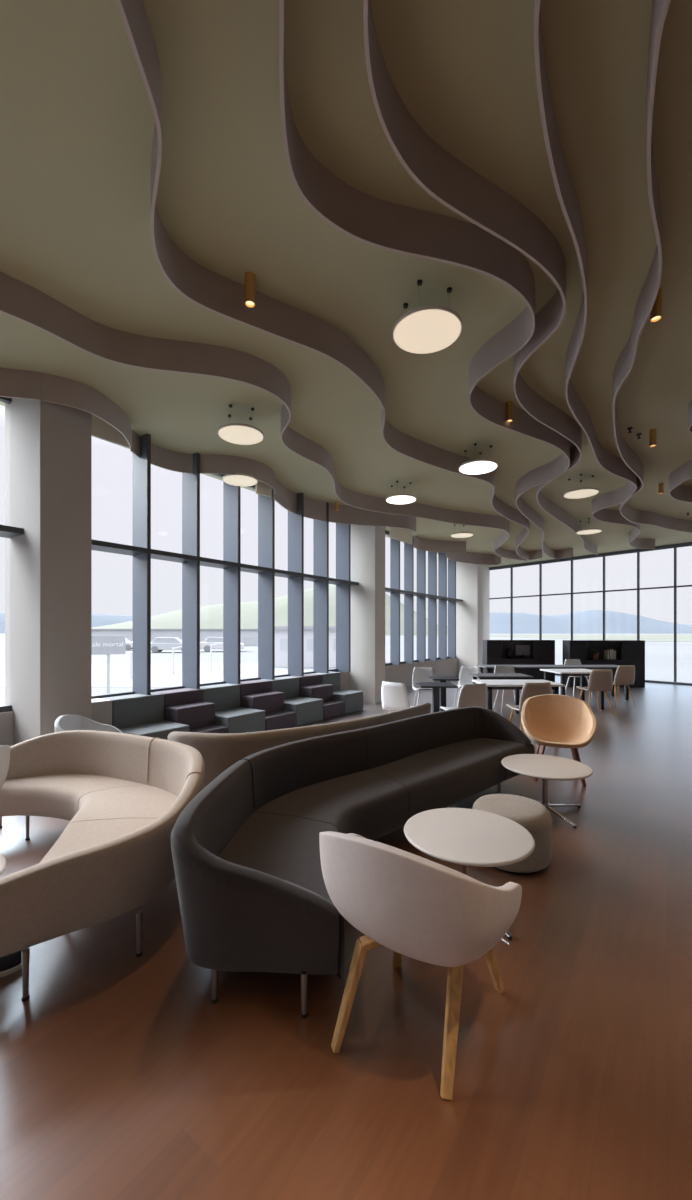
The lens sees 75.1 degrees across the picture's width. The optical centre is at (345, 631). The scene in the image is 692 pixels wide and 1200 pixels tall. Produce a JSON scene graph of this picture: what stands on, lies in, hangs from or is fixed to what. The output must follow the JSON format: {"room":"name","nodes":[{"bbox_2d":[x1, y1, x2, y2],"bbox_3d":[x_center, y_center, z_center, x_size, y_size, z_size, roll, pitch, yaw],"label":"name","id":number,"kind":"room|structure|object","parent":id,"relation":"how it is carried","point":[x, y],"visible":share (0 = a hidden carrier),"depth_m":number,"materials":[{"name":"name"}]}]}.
{"room":"airport terminal","nodes":[
{"label":"airport terminal","id":0,"kind":"room"},
{"bbox_2d":[0,0,691,567],"bbox_3d":[1.559,-2.620,5.931,26.771,0.200,24.738,0,0,0],"label":"ceiling","id":1,"kind":"structure","parent":0,"point":[77,119],"depth_m":2.73,"materials":[{"name":"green paint"}]},
{"bbox_2d":[0,368,130,445],"bbox_3d":[-4.156,-2.385,0.816,1.056,0.270,9.745,0,0,15],"label":"ceiling fin","id":2,"kind":"structure","parent":1,"relation":"attached to","point":[14,383],"depth_m":4.45,"materials":[{"name":"grey"}]},
{"bbox_2d":[130,429,275,493],"bbox_3d":[-1.886,-2.385,6.436,2.298,0.270,0.455,0,0,-40],"label":"ceiling fin","id":3,"kind":"structure","parent":1,"relation":"attached to","point":[160,457],"depth_m":6.38,"materials":[{"name":"grey"}]},
{"bbox_2d":[222,473,257,485],"bbox_3d":[-1.575,-2.384,6.700,0.516,0.273,0.516,0,0,0],"label":"light","id":4,"kind":"object","parent":1,"relation":"hanging from","point":[239,479],"visible":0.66,"depth_m":6.63,"materials":[{"name":"white plastic"}]},
{"bbox_2d":[218,404,263,444],"bbox_3d":[-1.202,-2.384,5.153,0.516,0.273,0.516,0,0,0],"label":"light","id":5,"kind":"object","parent":1,"relation":"hanging from","point":[236,433],"visible":1,"depth_m":5.09,"materials":[{"name":"white plastic"}]},
{"bbox_2d":[218,425,262,444],"bbox_3d":[-1.202,-2.248,5.153,0.500,0.003,0.500,0,0,0],"label":"diffuser","id":6,"kind":"object","parent":5,"relation":"attached to","point":[236,434],"depth_m":5.12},
{"bbox_2d":[245,272,254,307],"bbox_3d":[-0.680,-2.420,3.185,0.074,0.200,0.074,0,0,0],"label":"spotlight","id":7,"kind":"object","parent":1,"relation":"attached to","point":[249,276],"visible":1,"depth_m":3.15,"materials":[{"name":"gold metal"}]},
{"bbox_2d":[0,272,526,560],"bbox_3d":[0.107,-2.385,5.700,2.600,0.270,20.336,0,0,26],"label":"ceiling fin","id":8,"kind":"structure","parent":1,"relation":"attached to","point":[19,300],"depth_m":3.92,"materials":[{"name":"grey"}]},
{"bbox_2d":[256,480,271,496],"bbox_3d":[-1.277,-2.318,6.976,0.269,0.396,0.032,0,0,-42],"label":"board","id":9,"kind":"object","parent":1,"relation":"hanging from","point":[262,488],"visible":0.45,"depth_m":6.96,"materials":[{"name":"beige paint"}]},
{"bbox_2d":[116,0,541,559],"bbox_3d":[1.199,-2.385,4.981,2.954,0.270,20.194,0,0,20],"label":"ceiling fin","id":10,"kind":"structure","parent":1,"relation":"attached to","point":[221,295],"depth_m":3.33,"materials":[{"name":"grey"}]},
{"bbox_2d":[274,478,415,534],"bbox_3d":[0.075,-2.335,8.760,3.831,0.370,0.640,0,0,-41],"label":"ceiling fin","id":11,"kind":"structure","parent":1,"relation":"attached to","point":[313,509],"depth_m":8.91,"materials":[{"name":"grey"}]},
{"bbox_2d":[389,527,412,544],"bbox_3d":[1.317,-2.338,10.697,0.030,0.356,1.032,0,0,37],"label":"board","id":12,"kind":"object","parent":1,"relation":"attached to","point":[401,534],"visible":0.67,"depth_m":10.67,"materials":[{"name":"beige paint"}]},
{"bbox_2d":[386,481,415,503],"bbox_3d":[0.938,-2.384,7.670,0.516,0.273,0.516,0,0,0],"label":"light","id":13,"kind":"object","parent":1,"relation":"hanging from","point":[404,498],"visible":1,"depth_m":7.59,"materials":[{"name":"white plastic"}]},
{"bbox_2d":[386,496,415,503],"bbox_3d":[0.938,-2.248,7.670,0.500,0.003,0.500,0,0,0],"label":"diffuser","id":14,"kind":"object","parent":13,"relation":"attached to","point":[390,499],"depth_m":7.63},
{"bbox_2d":[279,0,572,558],"bbox_3d":[2.119,-2.385,4.824,2.636,0.270,20.024,0,0,21],"label":"ceiling fin","id":15,"kind":"structure","parent":1,"relation":"attached to","point":[366,218],"depth_m":2.74,"materials":[{"name":"grey"}]},
{"bbox_2d":[393,280,461,353],"bbox_3d":[0.610,-2.384,3.386,0.516,0.273,0.516,0,0,0],"label":"light","id":16,"kind":"object","parent":1,"relation":"hanging from","point":[430,328],"visible":1,"depth_m":3.34,"materials":[{"name":"white plastic"}]},
{"bbox_2d":[394,309,460,353],"bbox_3d":[0.610,-2.248,3.386,0.500,0.003,0.500,0,0,0],"label":"diffuser","id":17,"kind":"object","parent":16,"relation":"attached to","point":[419,331],"depth_m":3.35,"materials":[{"name":"plastic"}]},
{"bbox_2d":[414,535,465,552],"bbox_3d":[2.498,-2.360,12.236,1.779,0.320,0.266,0,0,-27],"label":"ceiling fin","id":18,"kind":"structure","parent":1,"relation":"attached to","point":[419,543],"depth_m":12.39,"materials":[{"name":"grey"}]},
{"bbox_2d":[451,525,472,537],"bbox_3d":[2.705,-2.384,10.492,0.516,0.273,0.516,0,0,0],"label":"light","id":19,"kind":"object","parent":1,"relation":"hanging from","point":[458,534],"visible":0.87,"depth_m":10.46,"materials":[{"name":"white plastic"}]},
{"bbox_2d":[451,533,472,537],"bbox_3d":[2.705,-2.248,10.492,0.500,0.003,0.500,0,0,0],"label":"diffuser","id":20,"kind":"object","parent":19,"relation":"attached to","point":[456,535],"depth_m":10.48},
{"bbox_2d":[446,552,500,564],"bbox_3d":[3.838,-2.345,13.882,2.505,0.350,0.572,0,0,-30],"label":"ceiling fin","id":21,"kind":"structure","parent":1,"relation":"attached to","point":[468,557],"depth_m":14.35,"materials":[{"name":"grey"}]},
{"bbox_2d":[459,443,497,474],"bbox_3d":[1.811,-2.384,6.174,0.516,0.273,0.516,0,0,0],"label":"light","id":22,"kind":"object","parent":1,"relation":"hanging from","point":[478,466],"visible":1,"depth_m":6.11,"materials":[{"name":"white plastic"}]},
{"bbox_2d":[459,461,496,474],"bbox_3d":[1.811,-2.248,6.174,0.500,0.003,0.500,0,0,0],"label":"diffuser","id":23,"kind":"object","parent":22,"relation":"attached to","point":[469,467],"depth_m":6.15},
{"bbox_2d":[363,0,596,554],"bbox_3d":[2.595,-2.385,4.560,2.739,0.270,19.436,0,0,21],"label":"ceiling fin","id":24,"kind":"structure","parent":1,"relation":"attached to","point":[455,185],"depth_m":2.54,"materials":[{"name":"grey"}]},
{"bbox_2d":[506,401,512,422],"bbox_3d":[1.799,-2.420,4.952,0.074,0.200,0.074,0,0,0],"label":"spotlight","id":25,"kind":"object","parent":1,"relation":"attached to","point":[509,405],"visible":1,"depth_m":4.92,"materials":[{"name":"gold metal"}]},
{"bbox_2d":[563,474,598,498],"bbox_3d":[3.832,-2.384,7.337,0.516,0.273,0.516,0,0,0],"label":"light","id":26,"kind":"object","parent":1,"relation":"hanging from","point":[577,493],"visible":1,"depth_m":7.30,"materials":[{"name":"white plastic"}]},
{"bbox_2d":[564,489,598,498],"bbox_3d":[3.832,-2.248,7.337,0.500,0.003,0.500,0,0,0],"label":"diffuser","id":27,"kind":"object","parent":26,"relation":"attached to","point":[575,493],"depth_m":7.30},
{"bbox_2d":[576,518,601,534],"bbox_3d":[5.468,-2.384,10.125,0.516,0.273,0.516,0,0,0],"label":"light","id":28,"kind":"object","parent":1,"relation":"hanging from","point":[590,530],"visible":0.97,"depth_m":10.06,"materials":[{"name":"white plastic"}]},
{"bbox_2d":[577,529,601,534],"bbox_3d":[5.468,-2.248,10.125,0.500,0.003,0.500,0,0,0],"label":"diffuser","id":29,"kind":"object","parent":28,"relation":"attached to","point":[584,531],"depth_m":10.06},
{"bbox_2d":[534,0,654,548],"bbox_3d":[3.336,-2.385,4.167,2.852,0.270,18.765,0,0,23],"label":"ceiling fin","id":30,"kind":"structure","parent":1,"relation":"attached to","point":[563,182],"depth_m":3.04,"materials":[{"name":"grey"}]},
{"bbox_2d":[613,0,691,532],"bbox_3d":[3.674,-2.385,3.209,3.162,0.270,16.749,0,0,26],"label":"ceiling fin","id":31,"kind":"structure","parent":1,"relation":"attached to","point":[646,299],"depth_m":3.23,"materials":[{"name":"grey"}]},
{"bbox_2d":[649,429,656,446],"bbox_3d":[3.830,-2.420,5.614,0.074,0.200,0.074,0,0,0],"label":"spotlight","id":32,"kind":"object","parent":1,"relation":"attached to","point":[653,432],"visible":1,"depth_m":5.59,"materials":[{"name":"gold metal"}]},
{"bbox_2d":[650,288,661,321],"bbox_3d":[2.298,-2.420,3.335,0.074,0.200,0.074,0,0,0],"label":"spotlight","id":33,"kind":"object","parent":1,"relation":"attached to","point":[656,312],"visible":0.84,"depth_m":3.30,"materials":[{"name":"gold metal"}]},
{"bbox_2d":[658,483,663,493],"bbox_3d":[5.364,-2.440,7.662,0.074,0.160,0.074,0,0,0],"label":"spotlight","id":34,"kind":"object","parent":1,"relation":"attached to","point":[660,486],"visible":1,"depth_m":7.64,"materials":[{"name":"gold metal"}]},
{"bbox_2d":[669,460,691,502],"bbox_3d":[7.831,-2.385,6.158,5.399,0.270,3.127,0,0,42],"label":"ceiling fin","id":35,"kind":"structure","parent":1,"relation":"attached to","point":[683,473],"depth_m":7.07,"materials":[{"name":"grey"}]},
{"bbox_2d":[688,400,691,433],"bbox_3d":[5.752,-2.385,3.966,1.869,0.270,4.193,0,0,-43],"label":"ceiling fin","id":36,"kind":"structure","parent":1,"relation":"attached to","point":[690,402],"depth_m":4.92,"materials":[{"name":"grey"}]},
{"bbox_2d":[0,675,691,1199],"bbox_3d":[1.559,1.575,5.931,26.771,0.150,24.738,0,0,0],"label":"floor","id":37,"kind":"structure","parent":0,"point":[121,1076],"depth_m":1.64,"materials":[{"name":"brown wood"}]},
{"bbox_2d":[0,853,6,875],"bbox_3d":[-1.930,1.306,1.980,0.700,0.387,0.700,0,0,40],"label":"coffee table","id":38,"kind":"object","parent":37,"relation":"on","point":[3,862],"visible":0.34,"depth_m":2.17,"materials":[{"name":"white laminate"}]},
{"bbox_2d":[0,745,9,788],"bbox_3d":[-2.488,1.097,2.696,0.657,0.813,0.706,0,0,10],"label":"shell chair","id":39,"kind":"object","parent":37,"relation":"on","point":[4,749],"visible":1,"depth_m":2.86,"materials":[{"name":"fabric"}]},
{"bbox_2d":[0,950,21,976],"bbox_3d":[-1.530,1.457,2.000,0.190,0.087,0.112,0,0,-20],"label":"box","id":40,"kind":"object","parent":37,"relation":"on","point":[11,963],"visible":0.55,"depth_m":1.98,"materials":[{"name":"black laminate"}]},
{"bbox_2d":[5,373,91,744],"bbox_3d":[-3.199,-0.510,4.825,0.920,4.020,0.479,0,0,35],"label":"column","id":41,"kind":"object","parent":37,"relation":"on","point":[48,446],"visible":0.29,"depth_m":4.57,"materials":[{"name":"paint"}]},
{"bbox_2d":[0,397,23,746],"bbox_3d":[-5.100,-0.510,2.485,0.480,4.020,5.539,0,0,35],"label":"window","id":42,"kind":"structure","parent":41,"relation":"attached to","point":[6,713],"depth_m":4.70,"materials":[{"name":"paint"}]},
{"bbox_2d":[92,433,358,698],"bbox_3d":[-1.567,-0.510,7.440,0.480,4.020,5.674,0,0,35],"label":"window","id":43,"kind":"structure","parent":41,"relation":"attached to","point":[141,551],"depth_m":7.02,"materials":[{"name":"paint"}]},
{"bbox_2d":[92,414,129,447],"bbox_3d":[-2.825,-2.383,5.265,0.035,0.266,0.587,0,0,35],"label":"board","id":44,"kind":"object","parent":43,"relation":"attached to","point":[102,430],"visible":0.42,"depth_m":5.27,"materials":[{"name":"beige paint"}]},
{"bbox_2d":[54,715,122,732],"bbox_3d":[-2.339,1.137,4.197,0.591,0.732,0.635,0,0,-10],"label":"shell chair","id":45,"kind":"object","parent":37,"relation":"on","point":[64,722],"visible":0.14,"depth_m":4.36,"materials":[{"name":"white plastic"}]},
{"bbox_2d":[92,698,111,724],"bbox_3d":[-2.973,1.150,5.212,0.300,0.700,0.373,0,0,35],"label":"base cabinet","id":46,"kind":"object","parent":37,"relation":"on","point":[101,708],"visible":0.18,"depth_m":5.20,"materials":[{"name":"paint"}]},
{"bbox_2d":[0,730,204,1001],"bbox_3d":[-1.666,1.137,2.899,1.171,0.725,2.184,0,0,-44],"label":"curved sofa","id":47,"kind":"object","parent":37,"relation":"on","point":[122,796],"visible":0.88,"depth_m":2.51,"materials":[{"name":"beige fabric"}]},
{"bbox_2d":[0,774,145,820],"bbox_3d":[-2.049,1.209,3.274,1.222,0.242,0.462,0,0,0],"label":"seat cushion","id":48,"kind":"object","parent":47,"relation":"on","point":[59,796],"depth_m":3.21,"materials":[{"name":"beige fabric"}]},
{"bbox_2d":[40,818,157,862],"bbox_3d":[-1.286,1.209,2.229,0.683,0.242,0.858,0,0,0],"label":"seat cushion","id":49,"kind":"object","parent":47,"relation":"on","point":[80,833],"depth_m":2.45,"materials":[{"name":"beige fabric"}]},
{"bbox_2d":[67,785,177,825],"bbox_3d":[-1.385,1.209,2.878,0.662,0.242,0.723,0,0,-23],"label":"seat cushion","id":50,"kind":"object","parent":47,"relation":"on","point":[95,803],"depth_m":2.88,"materials":[{"name":"beige fabric"}]},
{"bbox_2d":[102,692,189,739],"bbox_3d":[-2.445,1.150,5.486,0.840,0.700,0.666,0,0,35],"label":"seating block","id":51,"kind":"object","parent":37,"relation":"on","point":[135,714],"visible":0.37,"depth_m":5.47,"materials":[{"name":"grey fabric"}]},
{"bbox_2d":[153,688,227,732],"bbox_3d":[-2.079,1.150,5.999,0.840,0.700,0.581,0,0,35],"label":"seating block","id":52,"kind":"object","parent":37,"relation":"on","point":[185,706],"visible":0.4,"depth_m":5.93,"materials":[{"name":"fabric"}]},
{"bbox_2d":[200,683,264,732],"bbox_3d":[-1.708,1.150,6.519,0.840,0.700,0.686,0,0,35],"label":"seating block","id":53,"kind":"object","parent":37,"relation":"on","point":[229,714],"visible":0.59,"depth_m":6.44,"materials":[{"name":"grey fabric"}]},
{"bbox_2d":[239,680,295,730],"bbox_3d":[-1.315,1.150,7.071,0.840,0.700,0.657,0,0,35],"label":"seating block","id":54,"kind":"object","parent":37,"relation":"on","point":[254,694],"visible":0.68,"depth_m":6.96,"materials":[{"name":"fabric"}]},
{"bbox_2d":[260,676,322,726],"bbox_3d":[-0.921,1.150,7.623,0.840,0.700,0.689,0,0,35],"label":"seating block","id":55,"kind":"object","parent":37,"relation":"on","point":[308,710],"visible":0.65,"depth_m":7.49,"materials":[{"name":"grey fabric"}]},
{"bbox_2d":[168,702,430,789],"bbox_3d":[-0.194,1.167,4.713,3.094,0.666,1.138,0,0,-30],"label":"curved sofa","id":56,"kind":"object","parent":37,"relation":"on","point":[219,751],"visible":0.37,"depth_m":3.77,"materials":[{"name":"beige fabric"}]},
{"bbox_2d":[290,674,344,719],"bbox_3d":[-0.538,1.150,8.161,0.840,0.700,0.619,0,0,35],"label":"seating block","id":57,"kind":"object","parent":37,"relation":"on","point":[310,685],"visible":0.66,"depth_m":8.03,"materials":[{"name":"fabric"}]},
{"bbox_2d":[311,671,362,713],"bbox_3d":[-0.180,1.150,8.663,0.840,0.700,0.602,0,0,35],"label":"seating block","id":58,"kind":"object","parent":37,"relation":"on","point":[353,700],"visible":0.53,"depth_m":8.53,"materials":[{"name":"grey fabric"}]},
{"bbox_2d":[171,706,534,1018],"bbox_3d":[0.355,1.132,3.265,1.172,0.736,3.631,0,0,35],"label":"curved sofa","id":59,"kind":"object","parent":37,"relation":"on","point":[253,895],"visible":0.85,"depth_m":2.49,"materials":[{"name":"grey fabric"}]},
{"bbox_2d":[218,812,345,981],"bbox_3d":[-0.311,1.214,2.219,0.623,0.292,0.977,0,0,0],"label":"armrest","id":60,"kind":"object","parent":59,"relation":"on","point":[282,845],"depth_m":1.78,"materials":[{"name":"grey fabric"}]},
{"bbox_2d":[255,770,408,840],"bbox_3d":[-0.025,1.214,3.006,0.609,0.292,1.102,0,0,37],"label":"seat cushion","id":61,"kind":"object","parent":59,"relation":"on","point":[369,804],"depth_m":2.92,"materials":[{"name":"grey fabric"}]},
{"bbox_2d":[368,739,505,818],"bbox_3d":[0.862,1.214,3.863,1.636,0.292,0.543,0,0,-43],"label":"seat cushion","id":62,"kind":"object","parent":59,"relation":"on","point":[444,774],"depth_m":3.60,"materials":[{"name":"grey fabric"}]},
{"bbox_2d":[476,738,534,780],"bbox_3d":[1.478,1.214,4.388,0.478,0.292,0.499,0,0,-38],"label":"seat cushion","id":63,"kind":"object","parent":59,"relation":"on","point":[506,747],"depth_m":4.26,"materials":[{"name":"grey fabric"}]},
{"bbox_2d":[349,525,384,703],"bbox_3d":[0.352,-0.510,9.805,0.920,4.020,0.405,0,0,35],"label":"column","id":64,"kind":"object","parent":37,"relation":"on","point":[367,674],"visible":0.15,"depth_m":9.54,"materials":[{"name":"white paint"}]},
{"bbox_2d":[385,530,462,687],"bbox_3d":[1.972,-0.510,12.481,0.390,4.020,5.834,0,0,35],"label":"window","id":65,"kind":"structure","parent":64,"relation":"attached to","point":[396,671],"depth_m":12.54,"materials":[{"name":"paint"}]},
{"bbox_2d":[381,681,412,712],"bbox_3d":[0.777,1.086,6.174,0.460,0.833,0.527,0,0,40],"label":"chair","id":66,"kind":"object","parent":37,"relation":"on","point":[394,696],"visible":0.55,"depth_m":5.99,"materials":[{"name":"white plastic"}]},
{"bbox_2d":[319,831,521,1099],"bbox_3d":[0.291,1.097,1.729,0.705,0.814,0.686,0,0,35],"label":"shell chair","id":67,"kind":"object","parent":37,"relation":"on","point":[411,905],"visible":1,"depth_m":1.44,"materials":[{"name":"white fabric"}]},
{"bbox_2d":[412,667,435,705],"bbox_3d":[1.476,1.086,8.334,0.460,0.833,0.527,0,0,0],"label":"chair","id":68,"kind":"object","parent":37,"relation":"on","point":[420,674],"visible":0.62,"depth_m":8.53,"materials":[{"name":"white plastic"}]},
{"bbox_2d":[416,682,457,712],"bbox_3d":[1.310,1.130,6.550,0.520,0.740,0.500,0,0,0],"label":"pedestal table","id":69,"kind":"object","parent":37,"relation":"on","point":[435,686],"visible":0.53,"depth_m":6.50,"materials":[{"name":"metal"}]},
{"bbox_2d":[428,676,458,710],"bbox_3d":[1.617,1.130,7.500,0.500,0.740,0.500,0,0,0],"label":"pedestal table","id":70,"kind":"object","parent":37,"relation":"on","point":[434,678],"visible":0.48,"depth_m":7.46,"materials":[{"name":"black laminate"}]},
{"bbox_2d":[440,683,486,709],"bbox_3d":[1.598,1.086,6.068,0.460,0.833,0.527,0,0,-20],"label":"chair","id":71,"kind":"object","parent":37,"relation":"on","point":[472,695],"visible":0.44,"depth_m":5.84,"materials":[{"name":"white plastic"}]},
{"bbox_2d":[453,666,480,706],"bbox_3d":[2.329,1.086,8.630,0.460,0.833,0.527,0,0,30],"label":"chair","id":72,"kind":"object","parent":37,"relation":"on","point":[464,677],"visible":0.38,"depth_m":8.83,"materials":[{"name":"white plastic"}]},
{"bbox_2d":[404,808,534,940],"bbox_3d":[0.675,1.306,2.510,0.700,0.387,0.700,0,0,-22],"label":"coffee table","id":73,"kind":"object","parent":37,"relation":"on","point":[466,837],"visible":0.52,"depth_m":2.45,"materials":[{"name":"white laminate"}]},
{"bbox_2d":[456,561,482,677],"bbox_3d":[4.006,-0.510,14.930,0.920,4.020,0.516,0,0,35],"label":"wall pier","id":74,"kind":"object","parent":37,"relation":"on","point":[469,577],"visible":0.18,"depth_m":14.67,"materials":[{"name":"white paint"}]},
{"bbox_2d":[469,673,533,713],"bbox_3d":[2.738,1.130,8.000,0.950,0.740,0.600,0,0,0],"label":"work table","id":75,"kind":"object","parent":37,"relation":"on","point":[483,676],"visible":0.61,"depth_m":7.86,"materials":[{"name":"grey laminate"}]},
{"bbox_2d":[494,665,520,710],"bbox_3d":[3.169,1.086,8.784,0.460,0.833,0.527,0,0,0],"label":"chair","id":76,"kind":"object","parent":37,"relation":"on","point":[498,668],"visible":0.26,"depth_m":9.00,"materials":[{"name":"white plastic"}]},
{"bbox_2d":[472,794,552,873],"bbox_3d":[1.100,1.321,3.000,0.507,0.358,0.507,0,0,0],"label":"pouf","id":77,"kind":"object","parent":37,"relation":"on","point":[529,813],"visible":0.65,"depth_m":2.82,"materials":[{"name":"grey fabric"}]},
{"bbox_2d":[482,640,554,681],"bbox_3d":[4.939,0.865,12.910,1.919,1.270,0.420,0,0,0],"label":"bookcase","id":78,"kind":"object","parent":37,"relation":"on","point":[542,652],"visible":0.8,"depth_m":12.70,"materials":[{"name":"black laminate"}]},
{"bbox_2d":[505,647,514,657],"bbox_3d":[4.716,0.596,12.940,0.255,0.308,0.255,0,0,0],"label":"vase","id":79,"kind":"object","parent":78,"relation":"on","point":[509,653],"visible":0.98,"depth_m":12.86,"materials":[{"name":"black ceramic"}]},
{"bbox_2d":[516,645,529,657],"bbox_3d":[5.106,0.560,12.990,0.400,0.380,0.140,0,0,0],"label":"monitor","id":80,"kind":"object","parent":78,"relation":"on","point":[522,650],"visible":0.98,"depth_m":12.98,"materials":[{"name":"black plastic"}]},
{"bbox_2d":[472,680,564,709],"bbox_3d":[2.588,1.130,6.850,1.150,0.740,0.700,0,0,0],"label":"work table","id":81,"kind":"object","parent":37,"relation":"on","point":[491,684],"visible":0.32,"depth_m":6.56,"materials":[{"name":"laminate"}]},
{"bbox_2d":[506,682,551,730],"bbox_3d":[2.531,1.086,6.216,0.460,0.833,0.527,0,0,-5],"label":"chair","id":82,"kind":"object","parent":37,"relation":"on","point":[530,689],"visible":0.41,"depth_m":5.99,"materials":[{"name":"beige plastic"}]},
{"bbox_2d":[501,754,592,828],"bbox_3d":[1.670,1.306,3.770,0.700,0.387,0.700,0,0,-14],"label":"coffee table","id":83,"kind":"object","parent":37,"relation":"on","point":[544,767],"visible":0.81,"depth_m":3.72,"materials":[{"name":"white laminate"}]},
{"bbox_2d":[476,665,628,700],"bbox_3d":[4.624,1.130,10.100,3.200,0.740,0.700,0,0,0],"label":"work table","id":84,"kind":"object","parent":37,"relation":"on","point":[489,667],"visible":0.59,"depth_m":9.81,"materials":[{"name":"grey laminate"}]},
{"bbox_2d":[521,694,596,785],"bbox_3d":[2.208,1.097,4.700,0.706,0.813,0.657,0,0,21],"label":"shell chair","id":85,"kind":"object","parent":37,"relation":"on","point":[550,720],"visible":0.98,"depth_m":4.85,"materials":[{"name":"orange fabric"}]},
{"bbox_2d":[540,669,603,709],"bbox_3d":[4.490,1.130,8.900,0.950,0.740,0.800,0,0,-4],"label":"work table","id":86,"kind":"object","parent":37,"relation":"on","point":[582,673],"visible":0.51,"depth_m":8.63,"materials":[{"name":"laminate"}]},
{"bbox_2d":[564,659,591,695],"bbox_3d":[5.594,1.086,10.884,0.460,0.833,0.527,0,0,0],"label":"chair","id":87,"kind":"object","parent":37,"relation":"on","point":[567,661],"visible":0.41,"depth_m":11.10,"materials":[{"name":"white plastic"}]},
{"bbox_2d":[576,669,612,714],"bbox_3d":[4.602,1.086,8.316,0.460,0.833,0.527,0,0,0],"label":"chair","id":88,"kind":"object","parent":37,"relation":"on","point":[599,679],"visible":0.94,"depth_m":8.11,"materials":[{"name":"beige plastic"}]},
{"bbox_2d":[563,640,644,686],"bbox_3d":[7.090,0.865,12.410,2.033,1.270,0.420,0,0,0],"label":"bookcase","id":89,"kind":"object","parent":37,"relation":"on","point":[628,652],"visible":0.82,"depth_m":12.20,"materials":[{"name":"black laminate"}]},
{"bbox_2d":[590,648,598,658],"bbox_3d":[6.846,0.593,12.390,0.280,0.314,0.206,0,0,0],"label":"potted plant","id":90,"kind":"object","parent":89,"relation":"on","point":[594,654],"visible":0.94,"depth_m":12.36,"materials":[{"name":"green plant"}]},
{"bbox_2d":[613,665,634,706],"bbox_3d":[5.605,1.086,9.266,0.460,0.833,0.527,0,0,-8],"label":"chair","id":91,"kind":"object","parent":37,"relation":"on","point":[625,674],"visible":0.81,"depth_m":9.05,"materials":[{"name":"beige plastic"}]},
{"bbox_2d":[483,566,489,639],"bbox_3d":[4.711,-0.510,16.539,0.200,4.020,2.923,0,0,35],"label":"wall","id":92,"kind":"structure","parent":0,"point":[486,572],"depth_m":17.36,"materials":[{"name":"white paint"}]},
{"label":"outside","id":93,"kind":"structure","parent":0,"visible":0},
{"bbox_2d":[0,634,691,705],"bbox_3d":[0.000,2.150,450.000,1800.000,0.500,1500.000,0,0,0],"label":"ground","id":94,"kind":"structure","parent":93,"point":[659,656],"depth_m":34.90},
{"bbox_2d":[92,636,124,693],"bbox_3d":[-6.674,1.000,12.626,0.880,1.800,0.115,0,0,-22],"label":"sign board","id":95,"kind":"object","parent":94,"relation":"on","point":[101,645],"visible":0.97,"depth_m":12.60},
{"bbox_2d":[125,637,132,649],"bbox_3d":[-23.813,1.181,47.000,4.200,1.419,1.760,0,0,-6],"label":"car","id":96,"kind":"object","parent":94,"relation":"on","point":[128,644],"visible":0.26,"depth_m":46.30,"materials":[{"name":"metal"}]},
{"bbox_2d":[151,637,181,652],"bbox_3d":[-16.240,1.181,42.000,4.200,1.419,1.760,0,0,-9],"label":"car","id":97,"kind":"object","parent":94,"relation":"on","point":[158,644],"visible":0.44,"depth_m":41.15,"materials":[{"name":"metal"}]},
{"bbox_2d":[92,629,257,645],"bbox_3d":[-27.556,0.725,68.000,32.364,2.350,12.400,0,0,0],"label":"warehouse","id":98,"kind":"structure","parent":94,"relation":"on","point":[249,637],"depth_m":62.00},
{"bbox_2d":[200,637,243,651],"bbox_3d":[-12.124,1.181,44.000,4.200,1.419,1.760,0,0,-11],"label":"car","id":99,"kind":"object","parent":94,"relation":"on","point":[205,645],"visible":0.53,"depth_m":43.06,"materials":[{"name":"metal"}]},
{"bbox_2d":[275,626,335,666],"bbox_3d":[-1.813,0.800,27.000,4.667,2.200,6.400,0,0,0],"label":"warehouse","id":100,"kind":"structure","parent":94,"relation":"on","point":[281,632],"depth_m":24.00,"materials":[{"name":"white"}]},
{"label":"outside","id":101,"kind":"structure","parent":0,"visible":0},
{"bbox_2d":[0,664,335,686],"bbox_3d":[-22.000,1.895,21.250,46.000,0.010,11.500,0,0,0],"label":"car park","id":102,"kind":"structure","parent":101,"point":[161,674],"depth_m":20.50,"materials":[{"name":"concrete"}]},
{"bbox_2d":[172,646,181,674],"bbox_3d":[-7.404,1.270,20.000,0.670,1.260,0.120,0,0,0],"label":"lamp post","id":103,"kind":"object","parent":102,"relation":"on","point":[179,646],"visible":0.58,"depth_m":19.97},
{"bbox_2d":[210,643,222,670],"bbox_3d":[-6.315,1.220,22.000,0.670,1.360,0.120,0,0,0],"label":"lamp post","id":104,"kind":"object","parent":102,"relation":"on","point":[217,643],"visible":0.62,"depth_m":21.97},
{"bbox_3d":[14.446,-0.510,0.404,0.292,4.020,12.808,0,0,0],"label":"wall","id":105,"kind":"structure","parent":0,"visible":0},
{"bbox_2d":[489,542,691,685],"bbox_3d":[9.926,-0.510,12.341,0.100,4.020,14.220,0,0,-39],"label":"window","id":106,"kind":"structure","parent":105,"relation":"in","point":[675,546],"depth_m":14.36,"materials":[{"name":"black metal"}]},
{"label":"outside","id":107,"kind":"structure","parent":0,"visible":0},
{"bbox_2d":[0,612,155,633],"bbox_3d":[-410.000,-12.355,600.000,580.000,29.110,120.000,0,0,0],"label":"ridge","id":108,"kind":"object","parent":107,"point":[98,620],"visible":0.11,"depth_m":579.27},
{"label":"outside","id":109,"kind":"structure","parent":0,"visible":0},
{"bbox_2d":[490,635,691,641],"bbox_3d":[240.000,1.875,210.000,360.000,0.050,240.000,0,0,0],"label":"field","id":110,"kind":"structure","parent":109,"point":[648,638],"depth_m":151.37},
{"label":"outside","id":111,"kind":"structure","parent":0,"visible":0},
{"bbox_2d":[92,584,447,635],"bbox_3d":[-57.500,-17.325,330.000,265.000,39.051,180.000,0,0,0],"label":"hill","id":112,"kind":"structure","parent":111,"point":[211,616],"depth_m":277.33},
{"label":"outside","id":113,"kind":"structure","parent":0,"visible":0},
{"bbox_2d":[447,610,691,633],"bbox_3d":[340.000,-14.121,620.000,440.000,32.642,200.000,0,0,0],"label":"mountain","id":114,"kind":"structure","parent":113,"point":[586,621],"depth_m":557.22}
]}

